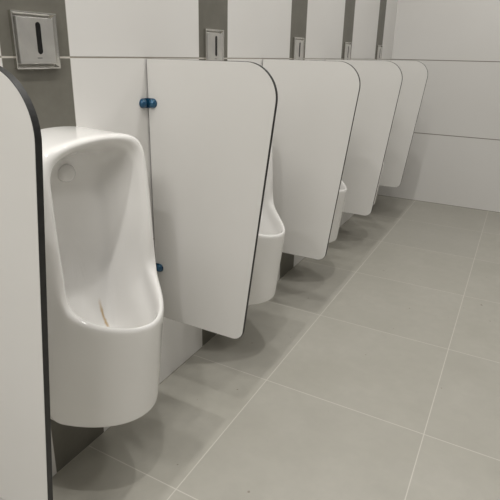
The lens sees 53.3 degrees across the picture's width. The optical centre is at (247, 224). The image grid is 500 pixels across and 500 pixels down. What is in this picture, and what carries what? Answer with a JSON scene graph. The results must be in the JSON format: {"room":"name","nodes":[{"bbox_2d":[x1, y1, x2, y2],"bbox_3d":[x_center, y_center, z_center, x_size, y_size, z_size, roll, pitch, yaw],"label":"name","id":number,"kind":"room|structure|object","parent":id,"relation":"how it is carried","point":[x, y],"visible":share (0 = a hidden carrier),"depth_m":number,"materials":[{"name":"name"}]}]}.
{"room":"public restroom","nodes":[
{"label":"public restroom","id":0,"kind":"room"},
{"bbox_2d":[0,0,397,499],"bbox_3d":[-0.601,-0.667,1.038,0.100,3.000,7.731,11,21,26],"label":"wall","id":1,"kind":"structure","parent":0,"point":[105,46],"depth_m":1.58,"materials":[{"name":"tile"}]},
{"bbox_2d":[0,66,52,499],"bbox_3d":[-0.515,0.171,0.910,0.452,0.895,0.052,11,21,26],"label":"screen","id":2,"kind":"object","parent":1,"relation":"attached to","point":[25,420],"visible":1,"depth_m":0.84,"materials":[{"name":"white laminate"}]},
{"bbox_2d":[7,10,60,68],"bbox_3d":[-0.506,-0.439,1.189,0.011,0.127,0.127,11,21,26],"label":"plate","id":3,"kind":"object","parent":1,"relation":"attached to","point":[34,35],"visible":1,"depth_m":1.18,"materials":[{"name":"silver metal"}]},
{"bbox_2d":[41,126,163,427],"bbox_3d":[-0.377,0.143,1.333,0.310,0.774,0.363,11,21,26],"label":"urinal","id":4,"kind":"object","parent":1,"relation":"attached to","point":[105,304],"visible":0.87,"depth_m":1.34,"materials":[{"name":"ceramic"}]},
{"bbox_2d":[139,59,277,338],"bbox_3d":[-0.135,-0.050,1.578,0.452,0.895,0.052,11,21,26],"label":"screen","id":5,"kind":"object","parent":1,"relation":"attached to","point":[211,122],"visible":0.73,"depth_m":1.56,"materials":[{"name":"white laminate"}]},
{"bbox_2d":[204,29,223,60],"bbox_3d":[-0.126,-0.660,1.858,0.011,0.127,0.127,11,21,26],"label":"plate","id":6,"kind":"object","parent":1,"relation":"attached to","point":[213,39],"visible":0.77,"depth_m":1.84,"materials":[{"name":"metal"}]},
{"bbox_2d":[248,145,284,304],"bbox_3d":[0.004,-0.077,2.002,0.310,0.774,0.363,11,21,26],"label":"urinal","id":7,"kind":"object","parent":1,"relation":"attached to","point":[271,235],"visible":0.22,"depth_m":2.00,"materials":[{"name":"ceramic"}]},
{"bbox_2d":[292,37,304,59],"bbox_3d":[0.255,-0.880,2.526,0.011,0.127,0.127,11,21,26],"label":"plate","id":8,"kind":"object","parent":1,"relation":"attached to","point":[298,43],"visible":0.77,"depth_m":2.51,"materials":[{"name":"metal"}]},
{"bbox_2d":[263,59,360,259],"bbox_3d":[0.246,-0.270,2.247,0.452,0.895,0.052,11,21,26],"label":"screen","id":9,"kind":"object","parent":1,"relation":"attached to","point":[317,104],"visible":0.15,"depth_m":2.22,"materials":[{"name":"white laminate"}]},
{"bbox_2d":[329,180,346,242],"bbox_3d":[0.384,-0.298,2.670,0.310,0.774,0.363,11,21,26],"label":"urinal","id":10,"kind":"object","parent":1,"relation":"attached to","point":[343,189],"visible":0.06,"depth_m":2.66,"materials":[{"name":"ceramic"}]},
{"bbox_2d":[343,42,351,59],"bbox_3d":[0.635,-1.101,3.194,0.011,0.127,0.127,11,21,26],"label":"plate","id":11,"kind":"object","parent":1,"relation":"attached to","point":[347,46],"visible":0.78,"depth_m":3.17,"materials":[{"name":"metal"}]},
{"bbox_2d":[325,59,402,215],"bbox_3d":[0.626,-0.491,2.915,0.452,0.895,0.052,11,21,26],"label":"screen","id":12,"kind":"object","parent":1,"relation":"attached to","point":[381,81],"visible":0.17,"depth_m":2.87,"materials":[{"name":"white laminate"}]},
{"bbox_2d":[373,162,383,204],"bbox_3d":[0.765,-0.519,3.338,0.310,0.774,0.363,11,21,26],"label":"urinal","id":13,"kind":"object","parent":1,"relation":"attached to","point":[383,162],"visible":0.02,"depth_m":3.34,"materials":[{"name":"ceramic"}]},
{"bbox_2d":[376,45,381,59],"bbox_3d":[1.016,-1.322,3.862,0.011,0.127,0.127,11,21,26],"label":"plate","id":14,"kind":"object","parent":1,"relation":"attached to","point":[379,48],"visible":0.79,"depth_m":3.84,"materials":[{"name":"metal"}]},
{"bbox_2d":[364,59,427,187],"bbox_3d":[1.007,-0.712,3.583,0.452,0.895,0.052,11,21,26],"label":"screen","id":15,"kind":"object","parent":1,"relation":"attached to","point":[414,73],"visible":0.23,"depth_m":3.53,"materials":[{"name":"white laminate"}]},
{"bbox_2d":[52,195,499,499],"bbox_3d":[0.863,1.089,0.784,3.500,0.100,7.731,11,21,26],"label":"floor","id":16,"kind":"structure","parent":0,"point":[371,368],"depth_m":1.92,"materials":[{"name":"tile"}]},
{"bbox_2d":[377,0,499,212],"bbox_3d":[2.708,-1.430,3.470,3.300,3.000,0.100,11,21,26],"label":"wall","id":17,"kind":"structure","parent":0,"point":[453,159],"depth_m":4.12,"materials":[{"name":"tile"}]}
]}

